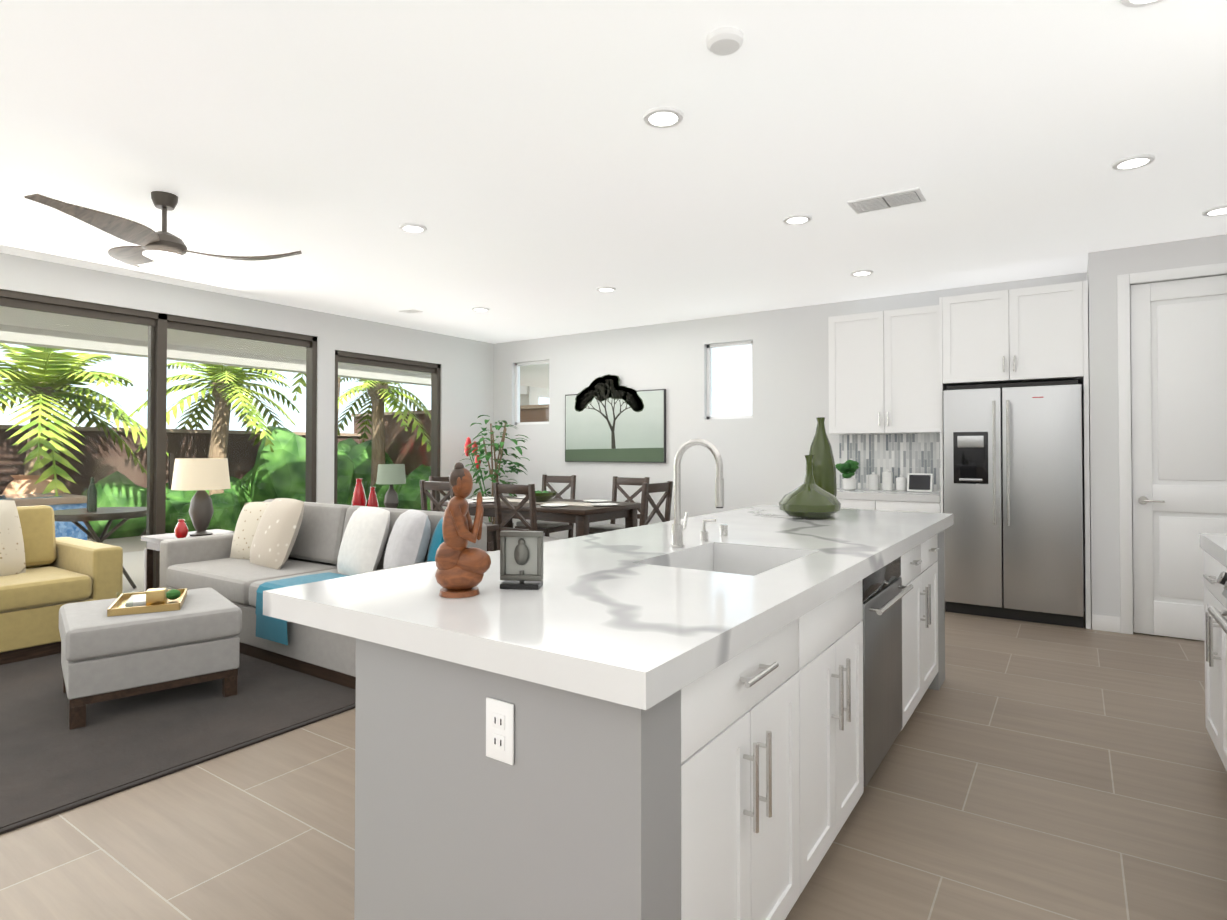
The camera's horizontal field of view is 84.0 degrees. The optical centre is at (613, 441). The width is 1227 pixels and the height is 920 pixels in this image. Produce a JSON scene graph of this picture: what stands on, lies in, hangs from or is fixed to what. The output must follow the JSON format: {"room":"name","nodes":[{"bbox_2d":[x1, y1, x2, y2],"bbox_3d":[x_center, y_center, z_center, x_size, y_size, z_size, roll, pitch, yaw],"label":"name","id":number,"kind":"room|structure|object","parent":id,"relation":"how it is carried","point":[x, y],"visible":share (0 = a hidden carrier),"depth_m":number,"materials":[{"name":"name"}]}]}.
{"room":"open-plan kitchen","nodes":[
{"label":"open-plan kitchen","id":0,"kind":"room"},
{"bbox_2d":[0,253,493,521],"bbox_3d":[-4.077,-0.004,5.509,0.150,2.700,8.950,-1,-1,34],"label":"wall","id":1,"kind":"structure","parent":0,"point":[467,383],"depth_m":7.03,"materials":[{"name":"paint"}]},
{"bbox_2d":[0,306,434,588],"bbox_3d":[-3.895,0.135,5.776,0.008,2.230,6.100,-1,-1,34],"label":"window","id":2,"kind":"structure","parent":1,"relation":"in","point":[189,426],"depth_m":5.88,"materials":[{"name":"clear glass"}]},
{"bbox_2d":[0,289,440,592],"bbox_3d":[-3.885,0.130,5.769,0.135,2.440,6.200,-1,-1,34],"label":"window frame","id":3,"kind":"structure","parent":1,"relation":"attached to","point":[159,324],"depth_m":5.80,"materials":[{"name":"brown metal"}]},
{"bbox_2d":[0,610,1226,919],"bbox_3d":[-0.874,1.368,3.354,7.950,0.100,9.000,-1,-1,34],"label":"floor","id":4,"kind":"structure","parent":0,"point":[1028,770],"depth_m":2.35,"materials":[{"name":"beige tile"}]},
{"bbox_2d":[0,653,355,834],"bbox_3d":[-3.088,1.313,3.446,3.080,0.012,4.070,-1,-1,34],"label":"living room rug","id":5,"kind":"object","parent":4,"relation":"on","point":[52,763],"visible":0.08,"depth_m":3.11,"materials":[{"name":"grey carpet"}]},
{"bbox_2d":[0,500,122,664],"bbox_3d":[-4.169,0.839,3.966,0.975,0.947,1.950,-1,-1,34],"label":"armchair","id":6,"kind":"object","parent":5,"relation":"on","point":[45,574],"visible":0.81,"depth_m":4.35,"materials":[{"name":"yellow fabric"}]},
{"bbox_2d":[0,500,25,575],"bbox_3d":[-3.993,0.616,4.242,0.160,0.520,0.520,-20,-9,24],"label":"pillow","id":7,"kind":"object","parent":6,"relation":"on","point":[12,552],"depth_m":4.37,"materials":[{"name":"beige fabric"}]},
{"bbox_2d":[59,587,241,729],"bbox_3d":[-2.422,1.029,3.560,0.720,0.556,0.720,1,-1,-41],"label":"ottoman","id":8,"kind":"object","parent":5,"relation":"on","point":[125,644],"visible":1,"depth_m":3.32,"materials":[{"name":"grey fabric"}]},
{"bbox_2d":[107,587,186,616],"bbox_3d":[-2.422,0.801,3.563,0.300,0.100,0.420,0,-1,-28],"label":"tray","id":9,"kind":"object","parent":8,"relation":"on","point":[155,600],"depth_m":3.44,"materials":[{"name":"yellow wood"}]},
{"bbox_2d":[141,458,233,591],"bbox_3d":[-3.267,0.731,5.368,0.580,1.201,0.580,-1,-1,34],"label":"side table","id":10,"kind":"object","parent":5,"relation":"on","point":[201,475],"visible":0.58,"depth_m":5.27,"materials":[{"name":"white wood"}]},
{"bbox_2d":[174,519,187,537],"bbox_3d":[-3.238,0.654,5.108,0.090,0.145,0.090,-1,-1,34],"label":"vase","id":11,"kind":"object","parent":10,"relation":"on","point":[181,529],"depth_m":5.08,"materials":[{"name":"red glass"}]},
{"bbox_2d":[171,458,230,535],"bbox_3d":[-3.233,0.430,5.349,0.400,0.600,0.400,-1,-1,34],"label":"lamp","id":12,"kind":"object","parent":10,"relation":"on","point":[200,474],"depth_m":5.25,"materials":[{"name":"grey fabric"}]},
{"bbox_2d":[159,498,491,689],"bbox_3d":[-1.962,0.858,4.518,2.450,0.925,1.002,-1,-1,34],"label":"sofa","id":13,"kind":"object","parent":5,"relation":"on","point":[270,544],"visible":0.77,"depth_m":4.31,"materials":[{"name":"grey fabric"}]},
{"bbox_2d":[230,502,269,559],"bbox_3d":[-2.617,0.657,5.026,0.440,0.440,0.150,0,-19,20],"label":"pillow","id":14,"kind":"object","parent":13,"relation":"on","point":[249,518],"depth_m":4.99,"materials":[{"name":"beige fabric"}]},
{"bbox_2d":[250,498,303,569],"bbox_3d":[-2.347,0.633,4.747,0.500,0.500,0.160,-1,-21,40],"label":"pillow","id":15,"kind":"object","parent":13,"relation":"on","point":[276,533],"depth_m":4.63,"materials":[{"name":"beige fabric"}]},
{"bbox_2d":[255,572,348,644],"bbox_3d":[-1.833,0.989,4.109,0.340,0.312,0.472,-1,-1,34],"label":"throw","id":16,"kind":"object","parent":13,"relation":"on","point":[277,630],"depth_m":3.97,"materials":[{"name":"blue fabric"}]},
{"bbox_2d":[337,507,389,575],"bbox_3d":[-1.590,0.638,4.331,0.460,0.460,0.160,-1,-19,44],"label":"pillow","id":17,"kind":"object","parent":13,"relation":"on","point":[364,539],"depth_m":4.22,"materials":[{"name":"white fabric"}]},
{"bbox_2d":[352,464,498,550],"bbox_3d":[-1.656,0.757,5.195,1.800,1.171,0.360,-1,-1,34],"label":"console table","id":18,"kind":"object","parent":4,"relation":"on","point":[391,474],"visible":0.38,"depth_m":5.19,"materials":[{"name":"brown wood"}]},
{"bbox_2d":[376,464,405,507],"bbox_3d":[-1.706,0.382,5.234,0.220,0.420,0.220,-1,-1,34],"label":"lamp","id":19,"kind":"object","parent":18,"relation":"on","point":[391,474],"depth_m":5.17,"materials":[{"name":"grey fabric"}]},
{"bbox_2d":[420,480,493,550],"bbox_3d":[-1.503,0.862,6.547,0.460,0.999,0.527,-1,-1,35],"label":"dining chair","id":20,"kind":"object","parent":4,"relation":"on","point":[425,486],"visible":0.25,"depth_m":6.38,"materials":[{"name":"brown wood"}]},
{"bbox_2d":[429,476,493,536],"bbox_3d":[-1.663,0.874,7.456,0.527,0.999,0.460,-1,-1,34],"label":"dining chair","id":21,"kind":"object","parent":4,"relation":"on","point":[438,479],"visible":0.06,"depth_m":7.46,"materials":[{"name":"brown wood"}]},
{"bbox_2d":[460,415,529,550],"bbox_3d":[-1.409,0.530,8.034,0.847,1.698,0.849,-1,-1,34],"label":"potted plant","id":22,"kind":"object","parent":4,"relation":"on","point":[473,451],"visible":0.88,"depth_m":8.03,"materials":[{"name":"green plant"}]},
{"bbox_2d":[493,482,565,549],"bbox_3d":[-0.709,0.855,6.010,0.460,0.999,0.527,-1,-1,37],"label":"dining chair","id":23,"kind":"object","parent":4,"relation":"on","point":[528,490],"visible":0.31,"depth_m":5.84,"materials":[{"name":"brown wood"}]},
{"bbox_2d":[439,490,640,536],"bbox_3d":[-0.733,0.926,6.826,1.850,0.876,1.000,-1,-1,34],"label":"dining table","id":24,"kind":"object","parent":4,"relation":"on","point":[582,514],"visible":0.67,"depth_m":6.42,"materials":[{"name":"brown wood"}]},
{"bbox_2d":[515,475,575,537],"bbox_3d":[-0.759,0.876,7.646,0.460,0.999,0.527,0,-1,33],"label":"dining chair","id":25,"kind":"object","parent":4,"relation":"on","point":[546,527],"visible":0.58,"depth_m":7.68,"materials":[{"name":"brown wood"}]},
{"bbox_2d":[589,476,649,534],"bbox_3d":[0.039,0.869,7.106,0.460,0.999,0.527,-1,-1,37],"label":"dining chair","id":26,"kind":"object","parent":4,"relation":"on","point":[617,482],"visible":0.21,"depth_m":7.24,"materials":[{"name":"brown wood"}]},
{"bbox_2d":[354,522,952,919],"bbox_3d":[0.646,0.879,2.676,0.834,0.860,3.229,-1,-1,34],"label":"kitchen island","id":27,"kind":"object","parent":4,"relation":"on","point":[707,716],"depth_m":1.44,"materials":[{"name":"white wood"}]},
{"bbox_2d":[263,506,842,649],"bbox_3d":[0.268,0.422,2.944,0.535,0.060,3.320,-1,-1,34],"label":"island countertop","id":28,"kind":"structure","parent":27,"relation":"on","point":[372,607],"depth_m":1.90,"materials":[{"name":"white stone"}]},
{"bbox_2d":[403,510,952,713],"bbox_3d":[0.736,0.418,2.627,0.595,0.060,3.320,-1,-1,34],"label":"island countertop","id":29,"kind":"structure","parent":27,"relation":"on","point":[627,634],"depth_m":1.49,"materials":[{"name":"white stone"}]},
{"bbox_2d":[435,462,490,597],"bbox_3d":[-0.371,0.212,1.682,0.138,0.325,0.112,0,-1,-1],"label":"statue","id":30,"kind":"object","parent":29,"relation":"on","point":[462,569],"visible":1,"depth_m":1.65,"materials":[{"name":"brown wood"}]},
{"bbox_2d":[500,531,542,589],"bbox_3d":[-0.238,0.304,1.766,0.110,0.144,0.060,0,-1,6],"label":"frame","id":31,"kind":"object","parent":29,"relation":"on","point":[521,559],"visible":1,"depth_m":1.76,"materials":[{"name":"black"}]},
{"bbox_2d":[670,438,727,547],"bbox_3d":[0.410,0.188,2.627,0.213,0.397,0.444,-1,-1,34],"label":"faucet","id":32,"kind":"object","parent":29,"relation":"on","point":[717,540],"depth_m":2.50,"materials":[{"name":"silver metal"}]},
{"bbox_2d":[779,455,840,517],"bbox_3d":[1.040,0.235,3.619,0.320,0.330,0.320,-1,-1,34],"label":"vase","id":33,"kind":"object","parent":29,"relation":"on","point":[808,498],"visible":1,"depth_m":3.52,"materials":[{"name":"green glass"}]},
{"bbox_2d":[809,417,836,496],"bbox_3d":[1.231,0.131,4.046,0.180,0.550,0.180,-1,-1,34],"label":"vase","id":34,"kind":"object","parent":29,"relation":"on","point":[824,468],"visible":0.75,"depth_m":3.98,"materials":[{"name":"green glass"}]},
{"bbox_2d":[639,481,672,525],"bbox_3d":[0.197,0.857,6.197,0.527,0.999,0.460,-1,-1,35],"label":"dining chair","id":35,"kind":"object","parent":4,"relation":"on","point":[665,487],"visible":0.29,"depth_m":6.04,"materials":[{"name":"brown wood"}]},
{"bbox_2d":[836,433,940,512],"bbox_3d":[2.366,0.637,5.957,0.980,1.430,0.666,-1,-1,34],"label":"backsplash","id":36,"kind":"structure","parent":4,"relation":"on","point":[898,455],"depth_m":6.12,"materials":[{"name":"white tile"}]},
{"bbox_2d":[835,460,858,489],"bbox_3d":[2.117,0.297,6.159,0.214,0.273,0.196,-1,-1,34],"label":"potted plant","id":37,"kind":"object","parent":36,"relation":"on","point":[847,468],"visible":0.98,"depth_m":6.12,"materials":[{"name":"white"}]},
{"bbox_2d":[868,472,878,489],"bbox_3d":[2.349,0.353,6.161,0.089,0.162,0.089,0,-1,25],"label":"jar","id":38,"kind":"object","parent":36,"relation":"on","point":[873,479],"depth_m":6.13,"materials":[{"name":"white ceramic"}]},
{"bbox_2d":[882,469,892,490],"bbox_3d":[2.450,0.337,6.093,0.089,0.192,0.089,0,-1,25],"label":"jar","id":39,"kind":"object","parent":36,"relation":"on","point":[887,480],"depth_m":6.06,"materials":[{"name":"white ceramic"}]},
{"bbox_2d":[896,475,906,490],"bbox_3d":[2.545,0.361,6.029,0.089,0.142,0.089,0,-1,25],"label":"jar","id":40,"kind":"object","parent":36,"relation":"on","point":[901,482],"depth_m":5.99,"materials":[{"name":"white ceramic"}]},
{"bbox_2d":[907,473,932,491],"bbox_3d":[2.650,0.350,5.891,0.200,0.156,0.090,-1,-1,34],"label":"tablet","id":41,"kind":"object","parent":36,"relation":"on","point":[919,482],"visible":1,"depth_m":5.87,"materials":[{"name":"white plastic"}]},
{"bbox_2d":[943,380,1083,627],"bbox_3d":[3.143,0.452,5.365,0.900,1.785,0.746,-1,-1,34],"label":"fridge","id":42,"kind":"object","parent":4,"relation":"on","point":[1013,533],"visible":1,"depth_m":5.09,"materials":[{"name":"silver metal"}]},
{"bbox_2d":[1200,545,1226,770],"bbox_3d":[2.606,0.875,2.406,0.706,0.860,0.720,-1,-1,34],"label":"base cabinet","id":43,"kind":"object","parent":4,"relation":"on","point":[1215,636],"depth_m":2.64,"materials":[{"name":"white wood"}]},
{"bbox_2d":[1199,533,1226,564],"bbox_3d":[2.608,0.415,2.423,0.716,0.060,0.740,-1,-1,34],"label":"countertop","id":44,"kind":"structure","parent":43,"relation":"on","point":[1214,543],"depth_m":2.69,"materials":[{"name":"white stone"}]},
{"bbox_2d":[1208,571,1226,633],"bbox_3d":[2.145,0.802,1.813,0.773,0.990,0.770,-1,-1,34],"label":"range","id":45,"kind":"object","parent":4,"relation":"on","point":[1216,614],"visible":1,"depth_m":2.25,"materials":[{"name":"silver metal"}]},
{"bbox_2d":[0,0,1226,343],"bbox_3d":[-0.874,-1.442,3.391,7.950,0.120,9.000,-1,-1,34],"label":"ceiling","id":46,"kind":"structure","parent":0,"point":[528,168],"depth_m":3.19,"materials":[{"name":"paint"}]},
{"bbox_2d":[24,191,301,266],"bbox_3d":[-2.629,-1.194,3.823,1.167,0.365,1.235,-1,-1,34],"label":"ceiling fan","id":47,"kind":"object","parent":46,"relation":"hanging from","point":[163,245],"visible":1,"depth_m":3.73,"materials":[{"name":"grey metal"}]},
{"bbox_2d":[399,223,426,232],"bbox_3d":[-1.280,-1.363,4.354,0.171,0.012,0.171,0,-1,28],"label":"recessed light","id":48,"kind":"object","parent":46,"relation":"in","point":[406,227],"depth_m":4.34,"materials":[{"name":"white plastic"}]},
{"bbox_2d":[472,307,488,311],"bbox_3d":[-1.334,-1.330,6.848,0.171,0.012,0.171,0,-1,28],"label":"recessed light","id":49,"kind":"object","parent":46,"relation":"in","point":[480,309],"depth_m":6.83,"materials":[{"name":"white plastic"}]},
{"bbox_2d":[597,286,615,291],"bbox_3d":[-0.063,-1.341,5.998,0.171,0.012,0.171,0,-1,25],"label":"recessed light","id":50,"kind":"object","parent":46,"relation":"in","point":[606,288],"depth_m":5.98,"materials":[{"name":"white plastic"}]},
{"bbox_2d":[643,106,683,127],"bbox_3d":[0.212,-1.382,2.910,0.171,0.012,0.171,0,-1,28],"label":"recessed light","id":51,"kind":"object","parent":46,"relation":"in","point":[663,116],"depth_m":2.90,"materials":[{"name":"white plastic"}]},
{"bbox_2d":[706,27,743,55],"bbox_3d":[0.380,-1.379,2.318,0.136,0.035,0.160,-1,-1,34],"label":"detector","id":52,"kind":"object","parent":46,"relation":"attached to","point":[723,41],"depth_m":2.33,"materials":[{"name":"white plastic"}]},
{"bbox_2d":[783,214,811,224],"bbox_3d":[1.129,-1.365,4.190,0.171,0.012,0.171,0,-1,25],"label":"recessed light","id":53,"kind":"object","parent":46,"relation":"in","point":[796,219],"depth_m":4.17,"materials":[{"name":"white plastic"}]},
{"bbox_2d":[850,270,872,276],"bbox_3d":[1.986,-1.349,5.450,0.171,0.012,0.171,0,-1,28],"label":"recessed light","id":54,"kind":"object","parent":46,"relation":"in","point":[858,273],"depth_m":5.44,"materials":[{"name":"white plastic"}]},
{"bbox_2d":[847,187,925,213],"bbox_3d":[1.522,-1.359,3.803,0.375,0.035,0.240,-1,-1,34],"label":"air vent","id":55,"kind":"object","parent":46,"relation":"attached to","point":[914,195],"depth_m":3.86,"materials":[{"name":"white metal"}]},
{"bbox_2d":[1111,154,1154,170],"bbox_3d":[2.561,-1.376,3.360,0.171,0.012,0.171,0,-1,28],"label":"recessed light","id":56,"kind":"object","parent":46,"relation":"in","point":[1135,161],"depth_m":3.35,"materials":[{"name":"white plastic"}]},
{"bbox_2d":[1120,0,1164,7],"bbox_3d":[1.664,-1.393,2.097,0.171,0.012,0.171,0,-1,10],"label":"recessed light","id":57,"kind":"object","parent":46,"relation":"in","point":[1127,3],"depth_m":2.16,"materials":[{"name":"white plastic"}]},
{"bbox_2d":[1202,205,1226,216],"bbox_3d":[3.596,-1.367,4.034,0.171,0.012,0.171,0,-1,28],"label":"recessed light","id":58,"kind":"object","parent":46,"relation":"in","point":[1220,210],"depth_m":4.03,"materials":[{"name":"white plastic"}]},
{"bbox_2d":[494,272,1086,610],"bbox_3d":[1.577,0.016,6.996,7.850,2.700,0.150,-1,-1,34],"label":"wall","id":59,"kind":"structure","parent":0,"point":[764,450],"depth_m":7.35,"materials":[{"name":"paint"}]},
{"bbox_2d":[565,374,665,462],"bbox_3d":[-0.005,-0.276,7.954,1.400,1.030,0.039,-1,-1,34],"label":"framed picture","id":60,"kind":"object","parent":59,"relation":"attached to","point":[608,418],"visible":1,"depth_m":7.92,"materials":[{"name":"green paper"}]},
{"bbox_2d":[828,305,939,433],"bbox_3d":[2.451,-0.611,6.087,0.965,1.070,0.384,-1,-1,34],"label":"upper cabinet","id":61,"kind":"object","parent":59,"relation":"attached to","point":[884,372],"visible":0.96,"depth_m":5.95,"materials":[{"name":"white wood"}]},
{"bbox_2d":[939,280,1090,628],"bbox_3d":[3.177,0.095,5.410,0.975,2.500,0.676,-1,-1,34],"label":"surround","id":62,"kind":"object","parent":59,"relation":"attached to","point":[1032,334],"visible":0.92,"depth_m":5.14,"materials":[{"name":"white wood"}]},
{"bbox_2d":[1087,234,1226,625],"bbox_3d":[4.040,-0.013,4.853,1.070,2.700,0.640,-1,-1,34],"label":"wall","id":63,"kind":"structure","parent":0,"point":[1105,268],"depth_m":4.83,"materials":[{"name":"paint"}]},
{"bbox_2d":[1092,614,1120,632],"bbox_3d":[0.449,1.299,6.118,6.645,0.110,2.540,-1,-1,34],"label":"baseboard","id":64,"kind":"structure","parent":63,"relation":"attached to","point":[1106,623],"depth_m":4.81,"materials":[{"name":"white wood"}]},
{"bbox_2d":[1117,263,1226,640],"bbox_3d":[3.953,0.078,4.532,0.955,2.510,0.107,-1,-1,34],"label":"door","id":65,"kind":"structure","parent":63,"relation":"attached to","point":[1172,376],"depth_m":4.65,"materials":[{"name":"white wood"}]},
{"label":"outside","id":66,"kind":"structure","parent":0,"visible":0},
{"bbox_2d":[0,404,548,494],"bbox_3d":[-7.658,0.321,5.869,6.190,2.060,17.140,-1,-1,34],"label":"wall","id":67,"kind":"structure","parent":66,"point":[242,446],"depth_m":11.35,"materials":[{"name":"stone"}]},
{"bbox_2d":[0,306,548,404],"bbox_3d":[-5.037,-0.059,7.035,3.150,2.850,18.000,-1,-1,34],"label":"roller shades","id":68,"kind":"structure","parent":66,"point":[286,354],"depth_m":8.41,"materials":[{"name":"white fabric"}]},
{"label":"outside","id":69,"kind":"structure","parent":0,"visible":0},
{"bbox_2d":[87,530,168,592],"bbox_3d":[-7.605,1.452,8.752,9.350,0.115,22.000,-1,-1,34],"label":"patio","id":70,"kind":"structure","parent":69,"point":[136,542],"depth_m":8.18,"materials":[{"name":"concrete"}]},
{"bbox_2d":[2,474,63,494],"bbox_3d":[-8.092,0.929,9.512,0.660,0.940,0.660,-1,-1,34],"label":"urn","id":71,"kind":"object","parent":70,"relation":"on","point":[31,481],"depth_m":9.30,"materials":[{"name":"stone"}]},
{"bbox_2d":[0,343,168,495],"bbox_3d":[-7.823,-0.411,9.537,2.641,2.434,2.443,-1,-1,34],"label":"palm tree","id":72,"kind":"object","parent":71,"relation":"in","point":[30,378],"depth_m":9.33,"materials":[{"name":"green plant"}]},
{"bbox_2d":[0,493,86,539],"bbox_3d":[-7.993,1.023,7.693,1.400,0.705,3.100,-1,-1,34],"label":"spa","id":73,"kind":"object","parent":70,"relation":"on","point":[76,531],"depth_m":8.39,"materials":[{"name":"liquid"}]},
{"bbox_2d":[54,477,146,588],"bbox_3d":[-4.730,0.842,6.272,0.840,1.044,0.840,-1,-1,34],"label":"patio table","id":74,"kind":"object","parent":70,"relation":"on","point":[107,512],"depth_m":6.13,"materials":[{"name":"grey metal"}]},
{"bbox_2d":[129,361,299,495],"bbox_3d":[-6.575,-0.159,11.340,2.582,3.180,2.625,-1,-1,34],"label":"palm tree","id":75,"kind":"object","parent":70,"relation":"on","point":[224,377],"depth_m":11.14,"materials":[{"name":"green plant"}]},
{"bbox_2d":[81,426,430,538],"bbox_3d":[-6.797,0.781,7.312,5.781,2.251,13.551,-1,-1,34],"label":"shrubs","id":76,"kind":"object","parent":70,"relation":"on","point":[275,486],"depth_m":11.53,"materials":[{"name":"green plant"}]},
{"bbox_2d":[273,371,401,413],"bbox_3d":[-6.435,-1.156,16.230,4.000,5.299,3.893,-1,-1,34],"label":"palm tree","id":77,"kind":"object","parent":70,"relation":"on","point":[302,382],"depth_m":17.11,"materials":[{"name":"green plant"}]},
{"bbox_2d":[338,377,430,486],"bbox_3d":[-4.304,-0.122,12.597,2.383,3.133,2.199,-1,-1,34],"label":"palm tree","id":78,"kind":"object","parent":70,"relation":"on","point":[378,449],"depth_m":12.60,"materials":[{"name":"green plant"}]}
]}

